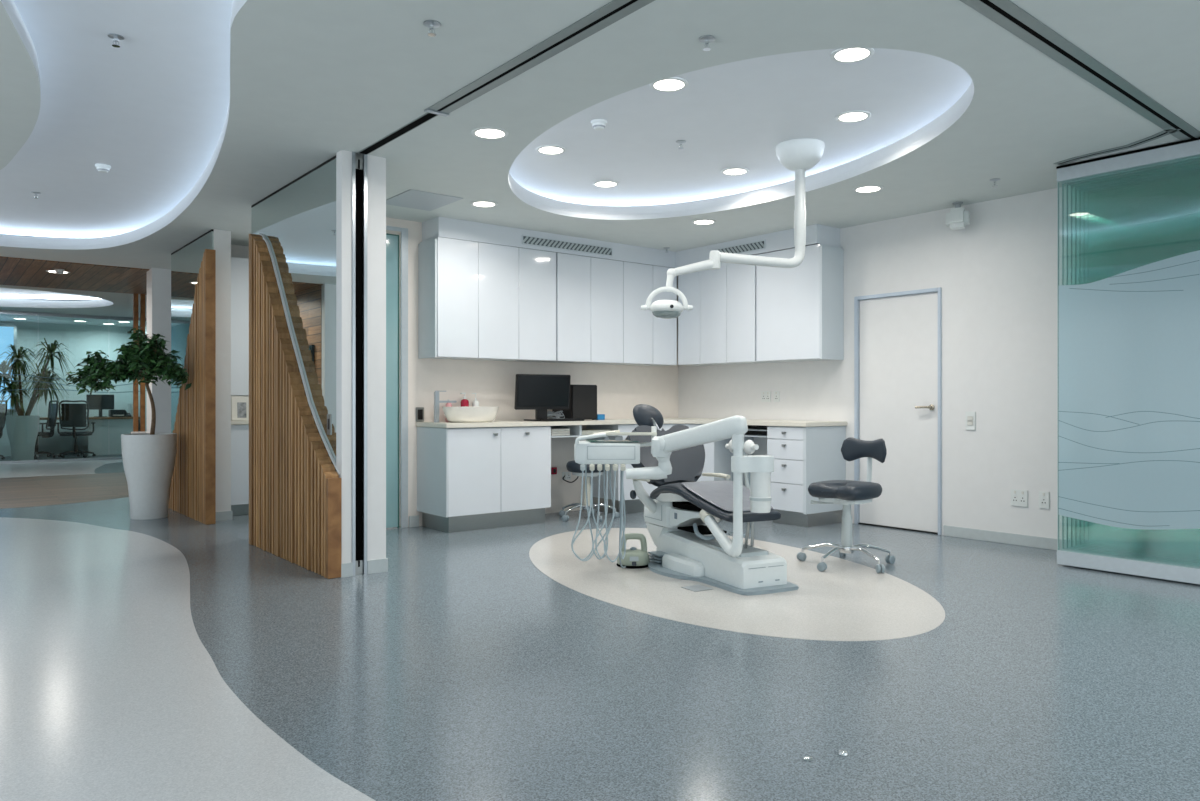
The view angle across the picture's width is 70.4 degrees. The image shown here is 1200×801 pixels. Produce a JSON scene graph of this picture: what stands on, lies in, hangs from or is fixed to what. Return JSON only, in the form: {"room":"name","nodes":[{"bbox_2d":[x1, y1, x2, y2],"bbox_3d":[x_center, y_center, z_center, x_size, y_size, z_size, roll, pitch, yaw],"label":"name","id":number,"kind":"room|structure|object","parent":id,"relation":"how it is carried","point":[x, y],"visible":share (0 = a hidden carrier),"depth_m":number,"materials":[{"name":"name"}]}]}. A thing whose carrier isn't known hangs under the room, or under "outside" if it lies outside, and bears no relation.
{"room":"dental clinic","nodes":[
{"label":"dental clinic","id":0,"kind":"room"},
{"bbox_2d":[6,415,39,460],"bbox_3d":[-10.675,0.698,15.721,0.524,0.840,0.524,0,0,-38],"label":"planter","id":1,"kind":"object","parent":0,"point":[22,430],"depth_m":15.55,"materials":[{"name":"ceramic"}]},
{"bbox_2d":[0,288,112,307],"bbox_3d":[-9.463,-1.698,13.070,4.551,0.215,4.127,0,0,-38],"label":"ceiling","id":2,"kind":"structure","parent":0,"point":[9,297],"depth_m":14.59,"materials":[{"name":"paint"}]},
{"bbox_2d":[0,472,128,508],"bbox_3d":[-7.650,1.119,10.353,5.700,0.002,4.270,0,0,-38],"label":"floor","id":3,"kind":"structure","parent":0,"point":[33,491],"depth_m":10.68,"materials":[{"name":"brown wood"}]},
{"bbox_2d":[133,293,137,431],"bbox_3d":[-6.857,-0.558,12.554,0.060,2.037,0.070,0,0,-38],"label":"wooden post","id":4,"kind":"object","parent":3,"relation":"on","point":[135,296],"visible":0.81,"depth_m":12.53,"materials":[{"name":"brown wood"}]},
{"bbox_2d":[140,294,144,431],"bbox_3d":[-6.786,-0.558,12.610,0.060,2.037,0.070,0,0,-38],"label":"wooden post","id":5,"kind":"object","parent":3,"relation":"on","point":[142,296],"visible":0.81,"depth_m":12.58,"materials":[{"name":"brown wood"}]},
{"bbox_2d":[0,321,146,455],"bbox_3d":[-10.508,-0.235,16.684,4.300,2.710,2.600,0,0,-38],"label":"wall","id":6,"kind":"structure","parent":0,"point":[83,338],"depth_m":17.68,"materials":[{"name":"paint"}]},
{"bbox_2d":[0,324,16,410],"bbox_3d":[-12.245,-0.655,16.741,1.250,1.750,0.049,0,0,-38],"label":"window","id":7,"kind":"structure","parent":6,"relation":"in","point":[8,332],"depth_m":17.05,"materials":[{"name":"glass"}]},
{"bbox_2d":[0,285,146,317],"bbox_3d":[-9.152,-1.590,13.451,7.600,0.001,4.150,0,0,-38],"label":"ceiling","id":8,"kind":"structure","parent":0,"point":[122,306],"depth_m":14.53,"materials":[{"name":"paint"}]},
{"bbox_2d":[0,310,146,326],"bbox_3d":[-11.345,-1.615,16.211,7.600,0.050,2.900,0,0,-38],"label":"ceiling","id":9,"kind":"structure","parent":0,"point":[3,317],"depth_m":16.89,"materials":[{"name":"paint"}]},
{"bbox_2d":[0,256,148,294],"bbox_3d":[-7.022,-1.609,10.769,7.600,0.062,2.700,0,0,-38],"label":"ceiling","id":10,"kind":"structure","parent":0,"point":[13,271],"depth_m":10.82,"materials":[{"name":"brown wood"}]},
{"bbox_2d":[147,268,170,432],"bbox_3d":[-5.347,-0.235,10.388,0.290,2.710,0.320,0,0,-38],"label":"wall column","id":11,"kind":"structure","parent":0,"point":[158,279],"depth_m":10.24,"materials":[{"name":"paint"}]},
{"bbox_2d":[0,517,374,800],"bbox_3d":[-2.682,1.119,3.457,5.100,0.002,12.750,0,0,-38],"label":"floor","id":12,"kind":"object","parent":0,"point":[110,690],"visible":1,"depth_m":3.26,"materials":[{"name":"plastic"}]},
{"bbox_2d":[231,245,248,258],"bbox_3d":[-2.194,-0.235,8.678,2.840,2.710,2.180,0,0,-38],"label":"wall","id":13,"kind":"structure","parent":0,"point":[238,251],"depth_m":8.72,"materials":[{"name":"paint"}]},
{"bbox_2d":[216,511,232,520],"bbox_3d":[-3.518,1.077,7.925,0.170,0.085,0.014,0,0,-38],"label":"baseboard","id":14,"kind":"structure","parent":13,"relation":"attached to","point":[224,515],"depth_m":7.93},
{"bbox_2d":[231,257,248,395],"bbox_3d":[-3.350,-0.730,8.775,1.130,1.360,0.326,0,0,-38],"label":"wall panel","id":15,"kind":"object","parent":13,"relation":"attached to","point":[239,266],"visible":0.02,"depth_m":8.40,"materials":[{"name":"paint"}]},
{"bbox_2d":[214,150,385,563],"bbox_3d":[-3.020,-0.235,7.371,0.300,2.710,4.820,0,0,-38],"label":"column","id":16,"kind":"structure","parent":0,"point":[376,166],"depth_m":5.53,"materials":[{"name":"paint"}]},
{"bbox_2d":[171,229,213,432],"bbox_3d":[-4.106,-0.235,8.528,0.016,2.702,1.658,0,0,-38],"label":"glass panel","id":17,"kind":"object","parent":16,"relation":"attached to","point":[185,261],"visible":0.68,"depth_m":8.77,"materials":[{"name":"clear glass"}]},
{"bbox_2d":[251,155,335,470],"bbox_3d":[-2.257,-0.235,6.197,0.021,2.702,1.848,0,0,-38],"label":"glass panel","id":18,"kind":"object","parent":16,"relation":"attached to","point":[297,220],"visible":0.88,"depth_m":5.84,"materials":[{"name":"clear glass"}]},
{"bbox_2d":[352,151,366,575],"bbox_3d":[-1.559,-0.235,5.480,0.100,2.710,0.057,0,0,-38],"label":"door frame","id":19,"kind":"structure","parent":16,"relation":"attached to","point":[359,161],"depth_m":5.47,"materials":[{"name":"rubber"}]},
{"bbox_2d":[341,558,387,577],"bbox_3d":[-2.034,1.077,6.129,0.316,0.085,1.672,0,0,-38],"label":"baseboard","id":20,"kind":"structure","parent":16,"relation":"attached to","point":[378,565],"depth_m":5.50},
{"bbox_2d":[358,112,437,154],"bbox_3d":[-1.215,-1.587,5.071,0.062,0.004,1.012,0,0,-38],"label":"trim","id":21,"kind":"structure","parent":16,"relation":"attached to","point":[426,117],"depth_m":5.04,"materials":[{"name":"black metal"}]},
{"bbox_2d":[386,217,677,526],"bbox_3d":[-0.928,-0.235,8.202,4.510,2.710,0.140,0,0,-38],"label":"wall","id":22,"kind":"structure","parent":0,"point":[620,388],"depth_m":8.10,"materials":[{"name":"paint"}]},
{"bbox_2d":[386,226,407,527],"bbox_3d":[-2.050,-0.198,7.239,0.875,2.635,0.057,0,0,-38],"label":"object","id":23,"kind":"structure","parent":22,"relation":"in","point":[392,240],"depth_m":7.45,"materials":[{"name":"teal glass"}]},
{"bbox_2d":[418,237,555,361],"bbox_3d":[-1.016,-0.892,7.831,1.273,1.039,0.328,0,0,-38],"label":"upper cabinet","id":24,"kind":"object","parent":22,"relation":"attached to","point":[477,300],"visible":1,"depth_m":7.61,"materials":[{"name":"laminate"}]},
{"bbox_2d":[547,253,676,365],"bbox_3d":[0.107,-0.894,8.724,1.568,1.035,0.328,0,0,-38],"label":"upper cabinet","id":25,"kind":"object","parent":22,"relation":"attached to","point":[600,319],"visible":0.91,"depth_m":8.52,"materials":[{"name":"laminate"}]},
{"bbox_2d":[0,454,1199,800],"bbox_3d":[-4.020,1.169,8.300,9.430,0.102,24.400,0,0,-38],"label":"floor","id":26,"kind":"structure","parent":0,"point":[460,670],"depth_m":3.58,"materials":[{"name":"grey plastic"}]},
{"bbox_2d":[0,400,6,459],"bbox_3d":[-11.500,0.555,15.839,0.649,1.123,0.660,0,0,-17],"label":"office chair","id":27,"kind":"object","parent":26,"relation":"on","point":[2,417],"visible":0.9,"depth_m":15.99,"materials":[{"name":"black plastic"}]},
{"bbox_2d":[0,310,37,463],"bbox_3d":[-10.780,-0.234,14.873,1.580,2.709,0.042,0,0,-38],"label":"glass pane","id":28,"kind":"object","parent":26,"relation":"on","point":[1,312],"visible":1,"depth_m":15.18,"materials":[{"name":"glass"}]},
{"bbox_2d":[0,338,75,460],"bbox_3d":[-10.555,-0.016,15.686,1.696,2.269,1.029,0,0,-4],"label":"yucca","id":29,"kind":"object","parent":26,"relation":"on","point":[22,430],"visible":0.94,"depth_m":15.60,"materials":[{"name":"plant"}]},
{"bbox_2d":[34,400,57,458],"bbox_3d":[-10.956,0.555,16.504,0.660,1.123,0.649,0,0,41],"label":"office chair","id":30,"kind":"object","parent":26,"relation":"on","point":[52,415],"visible":0.65,"depth_m":16.58,"materials":[{"name":"black plastic"}]},
{"bbox_2d":[38,313,108,461],"bbox_3d":[-9.719,-0.234,15.716,1.110,2.709,0.042,0,0,-38],"label":"glass pane","id":31,"kind":"object","parent":26,"relation":"on","point":[39,314],"visible":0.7,"depth_m":15.67,"materials":[{"name":"glass"}]},
{"bbox_2d":[55,400,95,457],"bbox_3d":[-10.310,0.555,16.730,0.660,1.123,0.649,0,0,-24],"label":"office chair","id":32,"kind":"object","parent":26,"relation":"on","point":[73,415],"visible":1,"depth_m":16.49,"materials":[{"name":"grey fabric"}]},
{"bbox_2d":[34,417,139,456],"bbox_3d":[-10.567,0.731,17.506,1.830,0.775,0.700,0,0,-38],"label":"office desk","id":33,"kind":"object","parent":26,"relation":"on","point":[105,439],"visible":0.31,"depth_m":17.48,"materials":[{"name":"white wood"}]},
{"bbox_2d":[86,395,113,416],"bbox_3d":[-10.384,0.110,17.670,0.500,0.465,0.170,0,0,-38],"label":"monitor","id":34,"kind":"object","parent":33,"relation":"on","point":[96,402],"visible":0.92,"depth_m":17.65,"materials":[{"name":"black plastic"}]},
{"bbox_2d":[108,410,125,416],"bbox_3d":[-10.086,0.267,17.761,0.280,0.150,0.320,0,0,-38],"label":"printer","id":35,"kind":"object","parent":33,"relation":"on","point":[111,413],"visible":1,"depth_m":17.67,"materials":[{"name":"black plastic"}]},
{"bbox_2d":[109,316,146,459],"bbox_3d":[-8.960,-0.234,16.319,0.810,2.709,0.042,0,0,-38],"label":"glass pane","id":36,"kind":"object","parent":26,"relation":"on","point":[110,317],"visible":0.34,"depth_m":16.17,"materials":[{"name":"glass"}]},
{"bbox_2d":[65,326,191,519],"bbox_3d":[-4.418,0.210,7.986,0.955,1.821,0.846,0,0,-38],"label":"potted tree","id":37,"kind":"object","parent":26,"relation":"on","point":[148,458],"visible":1,"depth_m":7.96,"materials":[{"name":"green plant"}]},
{"bbox_2d":[169,249,215,524],"bbox_3d":[-4.003,-0.123,8.287,0.087,2.482,1.565,0,0,-38],"label":"slatted screen","id":38,"kind":"object","parent":26,"relation":"on","point":[193,481],"visible":0.94,"depth_m":7.84,"materials":[{"name":"brown wood"}]},
{"bbox_2d":[231,424,248,515],"bbox_3d":[-3.297,0.677,8.709,1.130,0.885,0.496,0,0,-38],"label":"base cabinet","id":39,"kind":"object","parent":26,"relation":"on","point":[239,433],"visible":0.02,"depth_m":8.24,"materials":[{"name":"laminate"}]},
{"bbox_2d":[231,420,248,424],"bbox_3d":[-3.286,0.214,8.704,1.158,0.038,0.518,0,0,-38],"label":"countertop","id":40,"kind":"structure","parent":39,"relation":"on","point":[233,422],"depth_m":8.23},
{"bbox_2d":[231,396,248,419],"bbox_3d":[-3.490,0.076,8.364,0.260,0.232,0.026,0,0,-38],"label":"picture card","id":41,"kind":"object","parent":40,"relation":"on","point":[239,404],"visible":0.67,"depth_m":8.33,"materials":[{"name":"white paper"}]},
{"bbox_2d":[237,402,246,417],"bbox_3d":[-3.513,0.094,8.337,0.085,0.150,0.011,0,0,-38],"label":"print","id":42,"kind":"object","parent":41,"relation":"attached to","point":[241,406],"depth_m":8.34},
{"bbox_2d":[249,233,340,578],"bbox_3d":[-2.198,-0.102,6.029,0.104,2.441,1.724,0,0,-38],"label":"slatted screen","id":43,"kind":"object","parent":26,"relation":"on","point":[295,487],"visible":1,"depth_m":6.09,"materials":[{"name":"brown wood"}]},
{"bbox_2d":[417,426,550,532],"bbox_3d":[-1.032,0.677,7.667,1.072,0.886,0.566,0,0,-38],"label":"base cabinet","id":44,"kind":"object","parent":26,"relation":"on","point":[476,478],"visible":0.98,"depth_m":7.41,"materials":[{"name":"laminate"}]},
{"bbox_2d":[559,460,619,521],"bbox_3d":[-0.137,0.847,8.085,0.576,0.545,0.579,0,0,34],"label":"round stool","id":45,"kind":"object","parent":26,"relation":"on","point":[572,466],"visible":0.72,"depth_m":7.99,"materials":[{"name":"grey metal"}]},
{"bbox_2d":[616,533,649,568],"bbox_3d":[0.227,1.010,5.768,0.230,0.218,0.230,0,0,0],"label":"foot pedal","id":46,"kind":"object","parent":26,"relation":"on","point":[634,558],"visible":0.86,"depth_m":5.71,"materials":[{"name":"grey plastic"}]},
{"bbox_2d":[586,424,752,513],"bbox_3d":[0.705,0.677,8.695,1.320,0.886,1.100,0,0,-38],"label":"base cabinet","id":47,"kind":"object","parent":26,"relation":"on","point":[717,457],"visible":0.12,"depth_m":8.42,"materials":[{"name":"metal"}]},
{"bbox_2d":[416,418,846,427],"bbox_3d":[0.317,0.212,7.674,3.213,0.038,2.233,0,0,-38],"label":"countertop","id":48,"kind":"structure","parent":47,"relation":"on","point":[794,423],"depth_m":7.78,"materials":[{"name":"stone"}]},
{"bbox_2d":[434,391,456,421],"bbox_3d":[-1.360,0.053,7.477,0.208,0.277,0.036,0,0,-38],"label":"mixer tap","id":49,"kind":"object","parent":48,"relation":"on","point":[436,393],"visible":1,"depth_m":7.41,"materials":[{"name":"metal"}]},
{"bbox_2d":[442,407,498,422],"bbox_3d":[-1.144,0.123,7.533,0.528,0.136,0.384,0,0,-38],"label":"basin","id":50,"kind":"object","parent":48,"relation":"in","point":[452,414],"visible":1,"depth_m":7.37,"materials":[{"name":"white ceramic"}]},
{"bbox_2d":[514,374,570,420],"bbox_3d":[-0.545,-0.027,8.015,0.560,0.437,0.210,0,0,-29],"label":"monitor","id":51,"kind":"object","parent":48,"relation":"on","point":[539,393],"visible":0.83,"depth_m":7.98,"materials":[{"name":"black plastic"}]},
{"bbox_2d":[552,385,596,419],"bbox_3d":[-0.246,0.019,8.377,0.346,0.345,0.296,0,0,-44],"label":"computer tower","id":52,"kind":"object","parent":48,"relation":"on","point":[583,398],"visible":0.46,"depth_m":8.25,"materials":[{"name":"black plastic"}]},
{"bbox_2d":[549,425,617,437],"bbox_3d":[-0.303,0.288,8.259,0.790,0.108,0.530,0,0,-38],"label":"shelf","id":53,"kind":"object","parent":48,"relation":"attached to","point":[575,430],"visible":0.32,"depth_m":8.07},
{"bbox_2d":[551,428,569,435],"bbox_3d":[-0.451,0.295,8.020,0.210,0.062,0.280,0,0,-38],"label":"paper tray","id":54,"kind":"object","parent":53,"relation":"on","point":[554,431],"visible":0.68,"depth_m":7.92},
{"bbox_2d":[744,425,768,436],"bbox_3d":[1.571,0.288,8.247,0.520,0.108,0.636,0,0,-38],"label":"shelf","id":55,"kind":"object","parent":48,"relation":"attached to","point":[753,430],"visible":0.31,"depth_m":8.17,"materials":[{"name":"black plastic"}]},
{"bbox_2d":[571,404,798,595],"bbox_3d":[0.653,0.573,5.641,1.531,1.091,1.166,0,0,32],"label":"dental chair","id":56,"kind":"object","parent":26,"relation":"on","point":[677,512],"visible":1,"depth_m":5.43,"materials":[{"name":"white plastic"}]},
{"bbox_2d":[606,432,656,434],"bbox_3d":[0.203,0.216,5.613,0.330,0.020,0.220,0,0,0],"label":"tray","id":57,"kind":"object","parent":56,"relation":"on","point":[607,433],"depth_m":5.50,"materials":[{"name":"beige plastic"}]},
{"bbox_2d":[648,551,667,562],"bbox_3d":[0.403,1.059,5.761,0.100,0.049,0.160,0,0,-25],"label":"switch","id":58,"kind":"object","parent":56,"relation":"attached to","point":[656,556],"depth_m":5.75,"materials":[{"name":"plastic"}]},
{"bbox_2d":[651,482,779,516],"bbox_3d":[0.739,0.631,5.506,0.501,0.182,0.924,0,0,-25],"label":"seat cushion","id":59,"kind":"object","parent":56,"relation":"on","point":[689,499],"depth_m":5.41,"materials":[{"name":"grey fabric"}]},
{"bbox_2d":[750,472,770,512],"bbox_3d":[0.934,0.530,4.950,0.124,0.236,0.124,0,0,-25],"label":"canister","id":60,"kind":"object","parent":56,"relation":"on","point":[760,482],"depth_m":4.90,"materials":[{"name":"white plastic"}]},
{"bbox_2d":[681,585,711,591],"bbox_3d":[0.578,1.116,5.056,0.131,0.004,0.136,0,0,-32],"label":"floor plate","id":61,"kind":"object","parent":26,"relation":"on","point":[696,588],"visible":1,"depth_m":5.04,"materials":[{"name":"grey plastic"}]},
{"bbox_2d":[767,426,845,526],"bbox_3d":[1.888,0.677,7.798,0.598,0.886,0.440,0,0,-38],"label":"drawer unit","id":62,"kind":"object","parent":26,"relation":"on","point":[803,456],"visible":0.91,"depth_m":7.61,"materials":[{"name":"metal"}]},
{"bbox_2d":[797,437,894,572],"bbox_3d":[1.656,0.690,5.805,0.626,0.856,0.651,0,0,29],"label":"stool","id":63,"kind":"object","parent":26,"relation":"on","point":[846,493],"visible":1,"depth_m":5.76,"materials":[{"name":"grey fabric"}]},
{"bbox_2d":[0,0,1199,268],"bbox_3d":[-0.988,-1.590,4.483,9.430,0.001,14.650,0,0,-38],"label":"ceiling","id":64,"kind":"structure","parent":0,"point":[311,81],"depth_m":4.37,"materials":[{"name":"paint"}]},
{"bbox_2d":[386,189,462,210],"bbox_3d":[-1.422,-1.587,6.750,0.450,0.005,0.560,0,0,-38],"label":"ceiling access panel","id":65,"kind":"object","parent":64,"relation":"attached to","point":[415,199],"visible":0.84,"depth_m":6.73,"materials":[{"name":"paint"}]},
{"bbox_2d":[423,20,440,36],"bbox_3d":[-0.709,-1.566,3.585,0.072,0.048,0.072,0,0,-38],"label":"sprinkler","id":66,"kind":"object","parent":64,"relation":"attached to","point":[431,24],"visible":1,"depth_m":3.58,"materials":[{"name":"metal"}]},
{"bbox_2d":[470,200,497,206],"bbox_3d":[-0.936,-1.585,6.860,0.220,0.009,0.220,0,0,-38],"label":"recessed light","id":67,"kind":"object","parent":64,"relation":"in","point":[481,203],"visible":1,"depth_m":6.84,"materials":[{"name":"white plastic"}]},
{"bbox_2d":[471,127,508,138],"bbox_3d":[-0.653,-1.585,5.043,0.220,0.009,0.220,0,0,-38],"label":"recessed light","id":68,"kind":"object","parent":64,"relation":"in","point":[481,132],"visible":1,"depth_m":5.03,"materials":[{"name":"white plastic"}]},
{"bbox_2d":[476,129,503,137],"bbox_3d":[-0.653,-1.587,5.043,0.172,0.004,0.172,0,0,-43],"label":"diffuser","id":69,"kind":"object","parent":68,"relation":"attached to","point":[480,133],"depth_m":5.05,"materials":[{"name":"plastic"}]},
{"bbox_2d":[427,0,654,113],"bbox_3d":[-0.104,-1.587,3.672,0.125,0.004,2.560,0,0,-38],"label":"ceiling track","id":70,"kind":"structure","parent":64,"relation":"attached to","point":[610,13],"depth_m":3.85,"materials":[{"name":"grey metal"}]},
{"bbox_2d":[536,145,565,154],"bbox_3d":[-0.352,-1.800,6.113,0.220,0.009,0.220,0,0,-38],"label":"recessed light","id":71,"kind":"object","parent":64,"relation":"in","point":[546,149],"visible":1,"depth_m":6.10,"materials":[{"name":"white plastic"}]},
{"bbox_2d":[539,147,562,153],"bbox_3d":[-0.352,-1.802,6.113,0.172,0.004,0.172,0,0,20],"label":"diffuser","id":72,"kind":"object","parent":71,"relation":"attached to","point":[543,150],"depth_m":6.12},
{"bbox_2d":[591,119,606,129],"bbox_3d":[-0.007,-1.779,5.499,0.108,0.052,0.108,0,0,-38],"label":"smoke detector","id":73,"kind":"object","parent":64,"relation":"attached to","point":[597,124],"visible":1,"depth_m":5.46,"materials":[{"name":"white plastic"}]},
{"bbox_2d":[593,180,618,187],"bbox_3d":[0.050,-1.800,7.070,0.220,0.009,0.220,0,0,-38],"label":"recessed light","id":74,"kind":"object","parent":64,"relation":"in","point":[603,183],"visible":1,"depth_m":7.05,"materials":[{"name":"white plastic"}]},
{"bbox_2d":[650,77,687,91],"bbox_3d":[0.394,-1.800,4.848,0.220,0.009,0.220,0,0,-38],"label":"recessed light","id":75,"kind":"object","parent":64,"relation":"in","point":[672,84],"visible":0.9,"depth_m":4.84,"materials":[{"name":"white plastic"}]},
{"bbox_2d":[654,80,683,89],"bbox_3d":[0.394,-1.802,4.848,0.172,0.004,0.172,0,0,-7],"label":"diffuser","id":76,"kind":"object","parent":75,"relation":"attached to","point":[662,84],"depth_m":4.86,"materials":[{"name":"plastic"}]},
{"bbox_2d":[699,35,714,50],"bbox_3d":[0.470,-1.566,3.733,0.072,0.048,0.072,0,0,-38],"label":"sprinkler","id":77,"kind":"object","parent":64,"relation":"attached to","point":[706,39],"visible":1,"depth_m":3.72,"materials":[{"name":"silver metal"}]},
{"bbox_2d":[641,138,824,318],"bbox_3d":[0.923,-1.176,5.876,1.364,1.255,0.339,0,0,-16],"label":"light","id":78,"kind":"object","parent":64,"relation":"hanging from","point":[801,155],"visible":1,"depth_m":5.88,"materials":[{"name":"white plastic"}]},
{"bbox_2d":[721,167,748,175],"bbox_3d":[1.062,-1.800,6.686,0.220,0.009,0.220,0,0,-38],"label":"recessed light","id":79,"kind":"object","parent":64,"relation":"in","point":[734,171],"visible":1,"depth_m":6.68,"materials":[{"name":"white plastic"}]},
{"bbox_2d":[724,169,745,174],"bbox_3d":[1.062,-1.802,6.686,0.172,0.004,0.172,0,0,29],"label":"diffuser","id":80,"kind":"object","parent":79,"relation":"attached to","point":[726,171],"depth_m":6.68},
{"bbox_2d":[830,48,873,62],"bbox_3d":[1.311,-1.800,4.421,0.220,0.009,0.220,0,0,-38],"label":"recessed light","id":81,"kind":"object","parent":64,"relation":"in","point":[841,55],"visible":0.89,"depth_m":4.42,"materials":[{"name":"white plastic"}]},
{"bbox_2d":[835,48,868,60],"bbox_3d":[1.311,-1.802,4.421,0.172,0.004,0.172,0,0,-43],"label":"diffuser","id":82,"kind":"object","parent":81,"relation":"attached to","point":[841,54],"depth_m":4.42,"materials":[{"name":"plastic"}]},
{"bbox_2d":[835,110,870,122],"bbox_3d":[1.606,-1.800,5.393,0.220,0.009,0.220,0,0,-38],"label":"recessed light","id":83,"kind":"object","parent":64,"relation":"in","point":[855,115],"visible":1,"depth_m":5.39,"materials":[{"name":"white plastic"}]},
{"bbox_2d":[839,113,866,120],"bbox_3d":[1.606,-1.802,5.393,0.172,0.004,0.172,0,0,-34],"label":"diffuser","id":84,"kind":"object","parent":83,"relation":"attached to","point":[842,116],"depth_m":5.39,"materials":[{"name":"plastic"}]},
{"bbox_2d":[853,185,882,192],"bbox_3d":[2.010,-1.585,6.375,0.220,0.009,0.220,0,0,-38],"label":"recessed light","id":85,"kind":"object","parent":64,"relation":"in","point":[866,188],"visible":1,"depth_m":6.36,"materials":[{"name":"white plastic"}]},
{"bbox_2d":[946,202,969,229],"bbox_3d":[2.875,-1.483,6.831,0.170,0.212,0.157,0,0,31],"label":"detector","id":86,"kind":"object","parent":64,"relation":"attached to","point":[958,218],"visible":1,"depth_m":6.79,"materials":[{"name":"grey plastic"}]},
{"bbox_2d":[960,0,1199,140],"bbox_3d":[2.254,-1.587,3.998,4.100,0.004,0.133,0,0,-40],"label":"ceiling track","id":87,"kind":"structure","parent":64,"relation":"attached to","point":[1004,13],"depth_m":3.97,"materials":[{"name":"grey metal"}]},
{"bbox_2d":[1053,129,1180,164],"bbox_3d":[3.252,-1.587,5.348,0.146,0.004,0.808,0,0,-21],"label":"trim","id":88,"kind":"structure","parent":64,"relation":"attached to","point":[1162,133],"depth_m":5.34,"materials":[{"name":"grey metal"}]},
{"bbox_2d":[1056,137,1199,583],"bbox_3d":[3.442,-0.238,5.361,0.048,2.692,1.060,0,0,-38],"label":"glass panel","id":89,"kind":"object","parent":64,"relation":"hanging from","point":[1128,342],"visible":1,"depth_m":5.41,"materials":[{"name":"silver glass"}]},
{"bbox_2d":[1061,156,1199,567],"bbox_3d":[3.495,-0.238,5.404,0.048,2.692,1.060,0,0,-38],"label":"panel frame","id":90,"kind":"object","parent":64,"relation":"hanging from","point":[1195,157],"visible":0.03,"depth_m":5.61,"materials":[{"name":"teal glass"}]},
{"bbox_2d":[1066,158,1199,565],"bbox_3d":[3.549,-0.238,5.446,0.048,2.692,1.060,0,0,-38],"label":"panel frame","id":91,"kind":"object","parent":64,"relation":"hanging from","point":[1193,160],"visible":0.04,"depth_m":5.67,"materials":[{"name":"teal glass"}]},
{"bbox_2d":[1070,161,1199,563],"bbox_3d":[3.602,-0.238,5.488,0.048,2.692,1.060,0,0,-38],"label":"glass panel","id":92,"kind":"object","parent":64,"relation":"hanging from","point":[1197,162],"visible":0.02,"depth_m":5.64,"materials":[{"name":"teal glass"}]},
{"bbox_2d":[1074,164,1199,562],"bbox_3d":[3.655,-0.238,5.530,0.048,2.692,1.060,0,0,-38],"label":"glass panel","id":93,"kind":"object","parent":64,"relation":"hanging from","point":[1195,165],"visible":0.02,"depth_m":5.77,"materials":[{"name":"teal glass"}]},
{"bbox_2d":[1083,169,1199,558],"bbox_3d":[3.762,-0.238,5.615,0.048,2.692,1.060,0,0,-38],"label":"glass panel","id":94,"kind":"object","parent":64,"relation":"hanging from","point":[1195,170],"visible":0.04,"depth_m":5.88,"materials":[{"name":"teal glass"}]},
{"bbox_2d":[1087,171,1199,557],"bbox_3d":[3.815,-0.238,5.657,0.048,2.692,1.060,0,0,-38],"label":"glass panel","id":95,"kind":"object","parent":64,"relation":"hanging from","point":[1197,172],"visible":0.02,"depth_m":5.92,"materials":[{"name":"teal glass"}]},
{"bbox_2d":[422,216,839,267],"bbox_3d":[0.316,-1.503,7.725,3.155,0.174,2.155,0,0,-38],"label":"bulkhead","id":96,"kind":"structure","parent":0,"point":[444,227],"depth_m":7.96,"materials":[{"name":"paint"}]},
{"bbox_2d":[522,235,612,255],"bbox_3d":[-0.298,-1.492,8.205,1.086,0.087,0.008,0,0,-38],"label":"air vent","id":97,"kind":"object","parent":96,"relation":"in","point":[526,240],"visible":1,"depth_m":8.19,"materials":[{"name":"metal"}]},
{"bbox_2d":[713,240,765,253],"bbox_3d":[1.363,-1.492,8.381,0.008,0.087,0.696,0,0,-38],"label":"air vent","id":98,"kind":"object","parent":96,"relation":"in","point":[757,245],"visible":0.76,"depth_m":8.31,"materials":[{"name":"metal"}]},
{"bbox_2d":[678,173,1199,555],"bbox_3d":[4.043,-0.235,5.690,0.150,2.710,10.280,0,0,-38],"label":"wall","id":99,"kind":"structure","parent":0,"point":[996,275],"depth_m":6.73,"materials":[{"name":"paint"}]},
{"bbox_2d":[678,255,776,365],"bbox_3d":[1.296,-0.894,8.761,0.328,1.035,1.077,0,0,-38],"label":"upper cabinet","id":100,"kind":"object","parent":99,"relation":"attached to","point":[720,328],"visible":0.64,"depth_m":8.62,"materials":[{"name":"laminate"}]},
{"bbox_2d":[756,244,843,361],"bbox_3d":[1.878,-0.892,8.028,0.328,1.039,0.767,0,0,-38],"label":"upper cabinet","id":101,"kind":"object","parent":99,"relation":"attached to","point":[800,309],"visible":0.97,"depth_m":7.81,"materials":[{"name":"laminate"}]},
{"bbox_2d":[854,287,941,534],"bbox_3d":[2.591,0.089,7.412,0.122,2.062,0.840,0,0,-38],"label":"door","id":102,"kind":"structure","parent":99,"relation":"in","point":[898,335],"depth_m":7.37,"materials":[{"name":"paint"}]},
{"bbox_2d":[965,412,975,429],"bbox_3d":[2.996,0.165,6.876,0.012,0.150,0.084,0,0,-38],"label":"light switch","id":103,"kind":"object","parent":99,"relation":"attached to","point":[970,417],"visible":1,"depth_m":6.87,"materials":[{"name":"white plastic"}]},
{"bbox_2d":[943,525,1086,549],"bbox_3d":[4.330,1.077,5.196,0.014,0.085,4.750,0,0,-38],"label":"baseboard","id":104,"kind":"structure","parent":99,"relation":"attached to","point":[968,533],"depth_m":6.64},
{"bbox_2d":[1011,489,1027,506],"bbox_3d":[3.239,0.754,6.570,0.012,0.130,0.130,0,0,-38],"label":"wall socket","id":105,"kind":"object","parent":99,"relation":"attached to","point":[1018,497],"visible":1,"depth_m":6.57,"materials":[{"name":"white plastic"}]},
{"bbox_2d":[1039,491,1048,508],"bbox_3d":[3.355,0.752,6.424,0.012,0.130,0.078,0,0,-38],"label":"wall socket","id":106,"kind":"object","parent":99,"relation":"attached to","point":[1043,495],"visible":1,"depth_m":6.42,"materials":[{"name":"white plastic"}]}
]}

